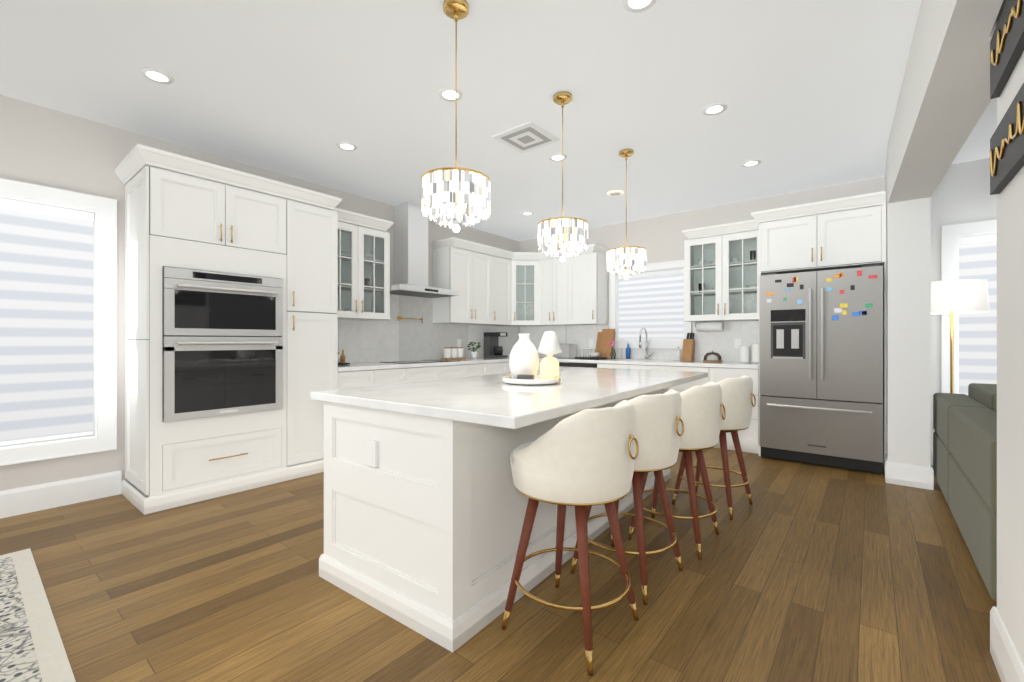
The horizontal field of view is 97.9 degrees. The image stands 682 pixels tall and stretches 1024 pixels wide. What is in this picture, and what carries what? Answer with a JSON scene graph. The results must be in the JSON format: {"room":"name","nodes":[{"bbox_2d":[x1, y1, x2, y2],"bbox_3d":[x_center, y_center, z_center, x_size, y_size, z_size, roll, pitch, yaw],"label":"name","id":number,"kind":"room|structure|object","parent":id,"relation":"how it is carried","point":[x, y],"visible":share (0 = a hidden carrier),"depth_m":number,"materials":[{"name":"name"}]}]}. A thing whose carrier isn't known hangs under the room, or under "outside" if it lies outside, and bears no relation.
{"room":"kitchen","nodes":[
{"label":"kitchen","id":0,"kind":"room"},
{"bbox_2d":[0,95,518,490],"bbox_3d":[-2.403,-0.225,4.156,0.150,2.750,8.150,0,0,39],"label":"wall","id":1,"kind":"structure","parent":0,"point":[44,146],"depth_m":3.24,"materials":[{"name":"paint"}]},
{"bbox_2d":[0,178,116,465],"bbox_3d":[-3.447,-0.122,2.830,0.170,1.859,1.399,0,0,39],"label":"window","id":2,"kind":"structure","parent":1,"relation":"in","point":[103,437],"depth_m":3.26,"materials":[{"name":"white wood"}]},
{"bbox_2d":[0,198,93,445],"bbox_3d":[-3.440,-0.124,2.824,0.060,1.619,1.163,0,0,39],"label":"window blind","id":3,"kind":"object","parent":2,"relation":"attached to","point":[46,322],"visible":0.87,"depth_m":3.08,"materials":[{"name":"white fabric"}]},
{"bbox_2d":[0,470,121,518],"bbox_3d":[-3.872,1.062,2.204,0.015,0.175,2.967,0,0,39],"label":"baseboard","id":4,"kind":"structure","parent":1,"relation":"attached to","point":[24,500],"depth_m":3.09,"materials":[{"name":"white wood"}]},
{"bbox_2d":[126,160,289,279],"bbox_3d":[-2.386,-0.846,3.531,0.621,0.668,0.900,0,0,39],"label":"upper cabinet","id":5,"kind":"object","parent":1,"relation":"attached to","point":[175,219],"depth_m":3.26,"materials":[{"name":"white wood"}]},
{"bbox_2d":[333,207,392,320],"bbox_3d":[-1.674,-0.754,4.621,0.394,1.052,0.774,0,0,39],"label":"upper cabinet","id":6,"kind":"object","parent":1,"relation":"attached to","point":[364,273],"visible":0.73,"depth_m":4.68,"materials":[{"name":"white wood"}]},
{"bbox_2d":[390,202,458,297],"bbox_3d":[-1.109,-1.072,5.238,0.498,1.052,0.880,0,0,39],"label":"range hood","id":7,"kind":"object","parent":1,"relation":"attached to","point":[410,250],"visible":0.88,"depth_m":5.20,"materials":[{"name":"silver metal"}]},
{"bbox_2d":[338,294,517,362],"bbox_3d":[-0.975,-0.154,5.800,0.007,0.787,3.480,0,0,39],"label":"backsplash","id":8,"kind":"structure","parent":1,"relation":"attached to","point":[393,338],"depth_m":5.46,"materials":[{"name":"tile"}]},
{"bbox_2d":[397,316,422,322],"bbox_3d":[-1.226,-0.263,5.409,0.087,0.085,0.339,0,0,39],"label":"pot filler","id":9,"kind":"object","parent":8,"relation":"attached to","point":[399,318],"visible":1,"depth_m":5.33,"materials":[{"name":"gold metal"}]},
{"bbox_2d":[432,237,487,324],"bbox_3d":[-0.632,-0.755,5.957,0.338,1.050,0.822,0,0,39],"label":"upper cabinet","id":10,"kind":"object","parent":1,"relation":"attached to","point":[464,271],"depth_m":5.71,"materials":[{"name":"white wood"}]},
{"bbox_2d":[488,246,511,324],"bbox_3d":[-0.260,-0.755,6.386,0.378,1.050,0.553,0,0,39],"label":"upper cabinet","id":11,"kind":"object","parent":1,"relation":"attached to","point":[499,269],"depth_m":6.27,"materials":[{"name":"white wood"}]},
{"bbox_2d":[504,252,547,326],"bbox_3d":[0.170,-0.755,6.689,0.667,1.050,0.666,0,0,39],"label":"upper cabinet","id":12,"kind":"object","parent":1,"relation":"attached to","point":[521,289],"depth_m":6.50,"materials":[{"name":"white wood"}]},
{"bbox_2d":[0,0,996,240],"bbox_3d":[1.002,-1.630,1.408,9.200,0.060,8.450,0,0,39],"label":"ceiling","id":13,"kind":"structure","parent":0,"point":[807,92],"depth_m":2.83,"materials":[{"name":"white paint"}]},
{"bbox_2d":[140,68,173,83],"bbox_3d":[-2.140,-1.596,2.691,0.160,0.006,0.160,0,0,39],"label":"recessed light","id":14,"kind":"object","parent":13,"relation":"in","point":[156,75],"visible":1,"depth_m":2.69,"materials":[{"name":"white plastic"}]},
{"bbox_2d":[337,142,356,150],"bbox_3d":[-1.355,-1.596,3.663,0.160,0.006,0.160,0,0,39],"label":"recessed light","id":15,"kind":"object","parent":13,"relation":"in","point":[346,146],"visible":1,"depth_m":3.66,"materials":[{"name":"white plastic"}]},
{"bbox_2d":[438,87,462,101],"bbox_3d":[-0.398,-1.596,2.891,0.160,0.006,0.160,0,0,39],"label":"recessed light","id":16,"kind":"object","parent":13,"relation":"in","point":[447,94],"visible":0.9,"depth_m":2.88,"materials":[{"name":"white plastic"}]},
{"bbox_2d":[421,0,490,232],"bbox_3d":[-0.267,-1.058,2.130,0.330,1.082,0.330,0,0,39],"label":"pendant","id":17,"kind":"object","parent":13,"relation":"hanging from","point":[456,197],"visible":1,"depth_m":2.03,"materials":[{"name":"white glass"}]},
{"bbox_2d":[492,121,559,152],"bbox_3d":[0.112,-1.591,3.507,0.380,0.016,0.380,0,0,39],"label":"ceiling vent","id":18,"kind":"object","parent":13,"relation":"in","point":[527,136],"visible":0.98,"depth_m":3.48,"materials":[{"name":"white metal"}]},
{"bbox_2d":[521,211,533,214],"bbox_3d":[0.196,-1.596,5.586,0.160,0.006,0.160,0,0,39],"label":"recessed light","id":19,"kind":"object","parent":13,"relation":"in","point":[527,213],"visible":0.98,"depth_m":5.58,"materials":[{"name":"white plastic"}]},
{"bbox_2d":[549,153,566,160],"bbox_3d":[0.400,-1.596,3.879,0.160,0.006,0.160,0,0,39],"label":"recessed light","id":20,"kind":"object","parent":13,"relation":"in","point":[556,157],"visible":0.94,"depth_m":3.87,"materials":[{"name":"white plastic"}]},
{"bbox_2d":[537,91,587,261],"bbox_3d":[0.332,-1.058,2.919,0.330,1.082,0.330,0,0,39],"label":"pendant","id":21,"kind":"object","parent":13,"relation":"hanging from","point":[562,237],"visible":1,"depth_m":2.81,"materials":[{"name":"white glass"}]},
{"bbox_2d":[607,190,623,195],"bbox_3d":[1.117,-1.593,4.816,0.180,0.011,0.180,0,0,39],"label":"recessed light","id":22,"kind":"object","parent":13,"relation":"attached to","point":[615,193],"visible":1,"depth_m":4.80,"materials":[{"name":"white plastic"}]},
{"bbox_2d":[606,149,646,279],"bbox_3d":[0.966,-1.058,3.769,0.330,1.082,0.330,0,0,39],"label":"pendant","id":23,"kind":"object","parent":13,"relation":"hanging from","point":[626,260],"visible":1,"depth_m":3.66,"materials":[{"name":"white glass"}]},
{"bbox_2d":[622,0,655,12],"bbox_3d":[0.598,-1.596,2.087,0.160,0.006,0.160,0,0,39],"label":"recessed light","id":24,"kind":"object","parent":13,"relation":"in","point":[635,6],"visible":1,"depth_m":2.12,"materials":[{"name":"white plastic"}]},
{"bbox_2d":[702,103,726,115],"bbox_3d":[1.396,-1.596,3.075,0.160,0.006,0.160,0,0,39],"label":"recessed light","id":25,"kind":"object","parent":13,"relation":"in","point":[714,109],"visible":1,"depth_m":3.07,"materials":[{"name":"white plastic"}]},
{"bbox_2d":[741,160,760,166],"bbox_3d":[2.149,-1.596,4.009,0.160,0.006,0.160,0,0,39],"label":"recessed light","id":26,"kind":"object","parent":13,"relation":"in","point":[750,163],"visible":1,"depth_m":4.01,"materials":[{"name":"white plastic"}]},
{"bbox_2d":[0,447,1000,681],"bbox_3d":[1.002,1.180,1.408,9.200,0.060,8.450,0,0,39],"label":"floor","id":27,"kind":"structure","parent":0,"point":[802,572],"depth_m":1.99,"materials":[{"name":"brown wood"}]},
{"bbox_2d":[0,548,75,681],"bbox_3d":[-2.352,1.144,0.835,2.500,0.011,2.145,0,0,39],"label":"rug","id":28,"kind":"object","parent":27,"relation":"on","point":[32,648],"visible":0.88,"depth_m":1.76,"materials":[{"name":"beige fabric"}]},
{"bbox_2d":[126,408,285,512],"bbox_3d":[-2.386,0.853,3.531,0.621,0.595,0.860,0,0,39],"label":"base cabinet","id":29,"kind":"object","parent":27,"relation":"on","point":[171,464],"depth_m":3.24,"materials":[{"name":"white wood"}]},
{"bbox_2d":[162,267,282,421],"bbox_3d":[-2.326,0.022,3.503,0.670,1.055,0.780,0,0,39],"label":"wall oven","id":30,"kind":"object","parent":29,"relation":"in","point":[222,347],"visible":1,"depth_m":3.28,"materials":[{"name":"silver metal"}]},
{"bbox_2d":[266,184,341,480],"bbox_3d":[-1.979,-0.065,4.048,0.637,2.430,0.495,0,0,39],"label":"tall cabinet","id":31,"kind":"object","parent":27,"relation":"on","point":[310,296],"depth_m":3.84,"materials":[{"name":"white wood"}]},
{"bbox_2d":[338,367,413,388],"bbox_3d":[-1.568,0.715,4.573,0.617,0.870,0.832,0,0,39],"label":"base cabinet","id":32,"kind":"object","parent":27,"relation":"on","point":[346,379],"depth_m":4.36,"materials":[{"name":"white wood"}]},
{"bbox_2d":[338,357,508,371],"bbox_3d":[-0.917,0.260,5.346,0.660,0.040,2.850,0,0,39],"label":"countertop","id":33,"kind":"structure","parent":32,"relation":"on","point":[386,365],"depth_m":4.76,"materials":[{"name":"stone"}]},
{"bbox_2d":[338,349,349,364],"bbox_3d":[-1.750,0.145,4.496,0.230,0.180,0.230,0,0,39],"label":"bottle","id":34,"kind":"object","parent":33,"relation":"on","point":[341,359],"visible":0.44,"depth_m":4.49,"materials":[{"name":"brown glass"}]},
{"bbox_2d":[384,359,458,363],"bbox_3d":[-1.057,0.236,5.196,0.500,0.007,0.780,0,0,39],"label":"cooktop","id":35,"kind":"object","parent":33,"relation":"in","point":[418,361],"visible":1,"depth_m":5.09,"materials":[{"name":"black glass"}]},
{"bbox_2d":[441,347,465,359],"bbox_3d":[-0.760,0.158,5.818,0.110,0.155,0.340,0,0,39],"label":"canister set","id":36,"kind":"object","parent":33,"relation":"on","point":[453,352],"visible":1,"depth_m":5.77,"materials":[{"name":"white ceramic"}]},
{"bbox_2d":[467,342,480,357],"bbox_3d":[-0.516,0.123,6.100,0.211,0.225,0.198,0,0,39],"label":"potted plant","id":37,"kind":"object","parent":33,"relation":"on","point":[473,354],"visible":1,"depth_m":6.07,"materials":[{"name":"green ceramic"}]},
{"bbox_2d":[484,332,507,357],"bbox_3d":[-0.235,0.056,6.434,0.283,0.360,0.200,0,0,39],"label":"coffee maker","id":38,"kind":"object","parent":33,"relation":"on","point":[493,348],"visible":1,"depth_m":6.39,"materials":[{"name":"black plastic"}]},
{"bbox_2d":[414,364,473,381],"bbox_3d":[-1.062,0.715,5.200,0.617,0.870,1.020,0,0,39],"label":"base cabinet","id":39,"kind":"object","parent":27,"relation":"on","point":[467,370],"depth_m":5.06,"materials":[{"name":"white wood"}]},
{"bbox_2d":[474,362,505,375],"bbox_3d":[-0.541,0.715,5.846,0.617,0.870,0.880,0,0,39],"label":"base cabinet","id":40,"kind":"object","parent":27,"relation":"on","point":[484,368],"depth_m":5.67,"materials":[{"name":"white wood"}]},
{"bbox_2d":[319,388,669,651],"bbox_3d":[0.192,0.720,2.966,1.019,0.860,2.649,0,0,39],"label":"kitchen island","id":41,"kind":"object","parent":27,"relation":"on","point":[424,516],"visible":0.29,"depth_m":1.88,"materials":[{"name":"white wood"}]},
{"bbox_2d":[310,367,707,428],"bbox_3d":[0.289,0.270,2.893,1.364,0.040,2.694,0,0,39],"label":"island countertop","id":42,"kind":"structure","parent":41,"relation":"on","point":[493,400],"depth_m":2.10,"materials":[{"name":"stone"}]},
{"bbox_2d":[503,373,560,384],"bbox_3d":[0.118,0.224,2.660,0.408,0.048,0.350,0,0,39],"label":"decorative tray","id":43,"kind":"object","parent":42,"relation":"on","point":[510,379],"visible":0.85,"depth_m":2.52,"materials":[{"name":"white ceramic"}]},
{"bbox_2d":[509,334,538,378],"bbox_3d":[0.074,0.093,2.709,0.184,0.275,0.184,0,0,39],"label":"decorative vase","id":44,"kind":"object","parent":43,"relation":"on","point":[524,357],"visible":0.81,"depth_m":2.64,"materials":[{"name":"white ceramic"}]},
{"bbox_2d":[517,374,533,379],"bbox_3d":[0.078,0.212,2.563,0.090,0.035,0.050,0,0,14],"label":"decorative box","id":45,"kind":"object","parent":43,"relation":"on","point":[520,376],"visible":0.57,"depth_m":2.54,"materials":[{"name":"grey"}]},
{"bbox_2d":[537,331,561,378],"bbox_3d":[0.223,0.086,2.639,0.150,0.290,0.148,0,0,39],"label":"candle lamp","id":46,"kind":"object","parent":43,"relation":"on","point":[549,346],"visible":0.88,"depth_m":2.60,"materials":[{"name":"white glass"}]},
{"bbox_2d":[506,362,510,372],"bbox_3d":[-0.153,0.715,6.279,0.676,0.870,0.520,0,0,39],"label":"base cabinet","id":47,"kind":"object","parent":27,"relation":"on","point":[507,363],"depth_m":5.95,"materials":[{"name":"white wood"}]},
{"bbox_2d":[502,400,638,675],"bbox_3d":[0.250,0.695,1.803,0.522,0.915,0.508,0,0,39],"label":"bar stool","id":48,"kind":"object","parent":27,"relation":"on","point":[581,461],"visible":1,"depth_m":1.60,"materials":[{"name":"beige fabric"}]},
{"bbox_2d":[559,362,621,367],"bbox_3d":[1.032,0.715,6.025,0.728,0.870,0.619,0,0,39],"label":"base cabinet","id":49,"kind":"object","parent":27,"relation":"on","point":[561,364],"depth_m":5.72,"materials":[{"name":"white wood"}]},
{"bbox_2d":[570,389,683,604],"bbox_3d":[0.583,0.695,2.215,0.521,0.915,0.508,0,0,39],"label":"bar stool","id":50,"kind":"object","parent":27,"relation":"on","point":[659,422],"visible":0.62,"depth_m":2.01,"materials":[{"name":"beige fabric"}]},
{"bbox_2d":[628,382,725,559],"bbox_3d":[0.964,0.695,2.615,0.522,0.915,0.508,0,0,39],"label":"bar stool","id":51,"kind":"object","parent":27,"relation":"on","point":[702,406],"visible":0.54,"depth_m":2.40,"materials":[{"name":"beige fabric"}]},
{"bbox_2d":[658,365,709,392],"bbox_3d":[2.088,0.715,5.174,0.539,0.870,0.618,0,0,39],"label":"base cabinet","id":52,"kind":"object","parent":27,"relation":"on","point":[680,388],"depth_m":4.91,"materials":[{"name":"white wood"}]},
{"bbox_2d":[672,375,755,519],"bbox_3d":[1.420,0.695,3.133,0.522,0.915,0.508,0,0,39],"label":"bar stool","id":53,"kind":"object","parent":27,"relation":"on","point":[738,395],"visible":0.54,"depth_m":2.92,"materials":[{"name":"beige fabric"}]},
{"bbox_2d":[710,367,758,453],"bbox_3d":[2.480,0.715,4.857,0.470,0.870,0.618,0,0,39],"label":"base cabinet","id":54,"kind":"object","parent":27,"relation":"on","point":[749,439],"depth_m":4.56,"materials":[{"name":"white wood"}]},
{"bbox_2d":[508,356,758,368],"bbox_3d":[1.289,0.260,5.806,3.517,0.040,0.635,0,0,39],"label":"countertop","id":55,"kind":"structure","parent":54,"relation":"on","point":[724,364],"depth_m":5.16,"materials":[{"name":"stone"}]},
{"bbox_2d":[552,344,575,357],"bbox_3d":[0.744,0.139,6.377,0.280,0.193,0.180,0,0,39],"label":"toaster","id":56,"kind":"object","parent":55,"relation":"on","point":[568,350],"visible":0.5,"depth_m":6.28,"materials":[{"name":"silver metal"}]},
{"bbox_2d":[574,349,606,358],"bbox_3d":[1.049,0.175,5.926,0.360,0.122,0.240,0,0,39],"label":"dish rack","id":57,"kind":"object","parent":55,"relation":"on","point":[593,355],"visible":1,"depth_m":5.85,"materials":[{"name":"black metal"}]},
{"bbox_2d":[595,329,615,358],"bbox_3d":[1.266,0.035,6.100,0.280,0.400,0.185,0,0,39],"label":"cutting boards","id":58,"kind":"object","parent":55,"relation":"on","point":[605,337],"visible":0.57,"depth_m":6.05,"materials":[{"name":"brown wood"}]},
{"bbox_2d":[609,341,615,358],"bbox_3d":[1.306,0.115,5.823,0.101,0.241,0.074,0,0,39],"label":"flower vase","id":59,"kind":"object","parent":55,"relation":"on","point":[612,344],"visible":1,"depth_m":5.82,"materials":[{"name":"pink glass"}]},
{"bbox_2d":[626,344,630,358],"bbox_3d":[1.543,0.124,5.933,0.064,0.223,0.072,0,0,39],"label":"soap bottle","id":60,"kind":"object","parent":55,"relation":"on","point":[628,351],"visible":0.98,"depth_m":5.91,"materials":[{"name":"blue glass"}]},
{"bbox_2d":[639,327,652,358],"bbox_3d":[1.705,0.030,5.664,0.120,0.412,0.245,0,0,39],"label":"faucet","id":61,"kind":"object","parent":55,"relation":"on","point":[640,346],"visible":1,"depth_m":5.73,"materials":[{"name":"silver metal"}]},
{"bbox_2d":[676,346,680,359],"bbox_3d":[2.053,0.151,5.498,0.060,0.168,0.065,0,0,39],"label":"soap dispenser","id":62,"kind":"object","parent":55,"relation":"on","point":[678,354],"visible":0.96,"depth_m":5.48,"materials":[{"name":"white ceramic"}]},
{"bbox_2d":[681,333,694,360],"bbox_3d":[2.125,0.068,5.365,0.110,0.335,0.200,0,0,39],"label":"knife block","id":63,"kind":"object","parent":55,"relation":"on","point":[688,351],"visible":1,"depth_m":5.33,"materials":[{"name":"brown wood"}]},
{"bbox_2d":[703,350,722,361],"bbox_3d":[2.290,0.172,5.091,0.210,0.128,0.210,0,0,39],"label":"cake stand","id":64,"kind":"object","parent":55,"relation":"on","point":[712,360],"visible":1,"depth_m":5.11,"materials":[{"name":"brown wood"}]},
{"bbox_2d":[739,346,749,361],"bbox_3d":[2.588,0.145,4.966,0.102,0.182,0.102,0,0,27],"label":"canister","id":65,"kind":"object","parent":55,"relation":"on","point":[744,353],"depth_m":4.93,"materials":[{"name":"ceramic"}]},
{"bbox_2d":[752,343,758,362],"bbox_3d":[2.693,0.130,4.907,0.102,0.212,0.102,0,0,27],"label":"canister","id":66,"kind":"object","parent":55,"relation":"on","point":[755,346],"depth_m":4.87,"materials":[{"name":"ceramic"}]},
{"bbox_2d":[760,264,882,473],"bbox_3d":[2.978,0.250,4.309,0.923,1.800,0.812,0,0,39],"label":"refrigerator","id":67,"kind":"object","parent":27,"relation":"on","point":[821,367],"visible":1,"depth_m":4.01,"materials":[{"name":"metal"}]},
{"bbox_2d":[931,279,989,392],"bbox_3d":[3.747,0.325,3.800,0.444,1.650,0.444,0,0,39],"label":"floor lamp","id":68,"kind":"object","parent":27,"relation":"on","point":[953,297],"visible":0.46,"depth_m":3.64,"materials":[{"name":"white fabric"}]},
{"bbox_2d":[933,383,996,601],"bbox_3d":[3.117,0.577,2.458,0.985,1.146,2.300,0,0,39],"label":"sofa","id":69,"kind":"object","parent":27,"relation":"on","point":[965,451],"visible":0.71,"depth_m":2.39,"materials":[{"name":"fabric"}]},
{"bbox_2d":[606,364,657,369],"bbox_3d":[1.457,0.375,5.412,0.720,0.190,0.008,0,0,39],"label":"base cabinet","id":70,"kind":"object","parent":0,"relation":"attached to","point":[642,367],"depth_m":5.29,"materials":[{"name":"white wood"}]},
{"bbox_2d":[519,158,996,453],"bbox_3d":[3.572,-0.225,4.474,8.750,2.750,0.150,0,0,39],"label":"wall","id":71,"kind":"structure","parent":0,"point":[661,238],"depth_m":4.57,"materials":[{"name":"paint"}]},
{"bbox_2d":[540,252,571,324],"bbox_3d":[0.678,-0.755,6.465,0.613,1.050,0.378,0,0,39],"label":"upper cabinet","id":72,"kind":"object","parent":71,"relation":"attached to","point":[555,275],"depth_m":6.32,"materials":[{"name":"white wood"}]},
{"bbox_2d":[572,245,607,324],"bbox_3d":[1.032,-0.755,6.205,0.502,1.050,0.337,0,0,39],"label":"upper cabinet","id":73,"kind":"object","parent":71,"relation":"attached to","point":[589,271],"depth_m":6.04,"materials":[{"name":"white wood"}]},
{"bbox_2d":[518,321,758,361],"bbox_3d":[1.487,0.006,6.054,3.520,0.467,0.007,0,0,39],"label":"backsplash","id":74,"kind":"structure","parent":71,"relation":"attached to","point":[727,342],"depth_m":5.62,"materials":[{"name":"tile"}]},
{"bbox_2d":[609,260,691,348],"bbox_3d":[1.820,-0.455,5.862,1.094,1.104,0.170,0,0,39],"label":"window","id":75,"kind":"structure","parent":71,"relation":"in","point":[614,304],"depth_m":5.88,"materials":[{"name":"white wood"}]},
{"bbox_2d":[618,268,683,339],"bbox_3d":[1.813,-0.457,5.854,0.888,0.894,0.060,0,0,39],"label":"window blind","id":76,"kind":"object","parent":75,"relation":"attached to","point":[652,303],"visible":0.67,"depth_m":5.82,"materials":[{"name":"white fabric"}]},
{"bbox_2d":[758,191,885,274],"bbox_3d":[3.040,-0.980,4.393,0.975,0.600,0.637,0,0,39],"label":"upper cabinet","id":77,"kind":"object","parent":71,"relation":"attached to","point":[854,238],"depth_m":4.11,"materials":[{"name":"white wood"}]},
{"bbox_2d":[931,446,932,465],"bbox_3d":[5.222,1.062,3.036,4.075,0.175,0.015,0,0,39],"label":"baseboard","id":78,"kind":"structure","parent":71,"relation":"attached to","point":[931,455],"depth_m":4.12,"materials":[{"name":"white wood"}]},
{"bbox_2d":[941,219,996,393],"bbox_3d":[4.435,-0.122,3.752,1.204,1.859,0.170,0,0,39],"label":"window","id":79,"kind":"structure","parent":71,"relation":"in","point":[951,234],"depth_m":4.02,"materials":[{"name":"white wood"}]},
{"bbox_2d":[959,234,996,395],"bbox_3d":[4.428,-0.124,3.744,0.968,1.619,0.060,0,0,39],"label":"window blind","id":80,"kind":"object","parent":79,"relation":"attached to","point":[978,331],"visible":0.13,"depth_m":3.96,"materials":[{"name":"white fabric"}]},
{"bbox_2d":[887,197,930,466],"bbox_3d":[3.248,0.018,3.663,0.255,2.265,0.320,0,0,39],"label":"wall","id":81,"kind":"structure","parent":0,"point":[908,331],"depth_m":3.54,"materials":[{"name":"paint"}]},
{"bbox_2d":[884,454,933,489],"bbox_3d":[3.243,1.062,3.657,0.285,0.175,0.335,0,0,39],"label":"baseboard","id":82,"kind":"structure","parent":81,"relation":"attached to","point":[911,475],"depth_m":3.53,"materials":[{"name":"white wood"}]},
{"bbox_2d":[990,0,1023,681],"bbox_3d":[0.378,-0.225,-0.180,0.135,2.750,4.595,0,0,39],"label":"wall","id":83,"kind":"structure","parent":0,"point":[1010,402],"depth_m":1.47,"materials":[{"name":"paint"}]},
{"bbox_2d":[885,0,1003,225],"bbox_3d":[1.677,-1.357,1.634,0.358,0.485,6.650,0,0,39],"label":"header","id":84,"kind":"object","parent":83,"relation":"attached to","point":[944,100],"visible":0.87,"depth_m":2.13,"materials":[{"name":"paint"}]},
{"bbox_2d":[989,83,1023,194],"bbox_3d":[1.532,-0.625,1.360,0.032,0.200,0.620,0,0,39],"label":"plaque","id":85,"kind":"object","parent":83,"relation":"attached to","point":[1006,151],"visible":1,"depth_m":1.40,"materials":[{"name":"black wood"}]},
{"bbox_2d":[990,0,1023,98],"bbox_3d":[1.532,-0.973,1.360,0.032,0.205,0.620,0,0,39],"label":"plaque","id":86,"kind":"object","parent":83,"relation":"attached to","point":[1006,45],"visible":1,"depth_m":1.42,"materials":[{"name":"black wood"}]}
]}

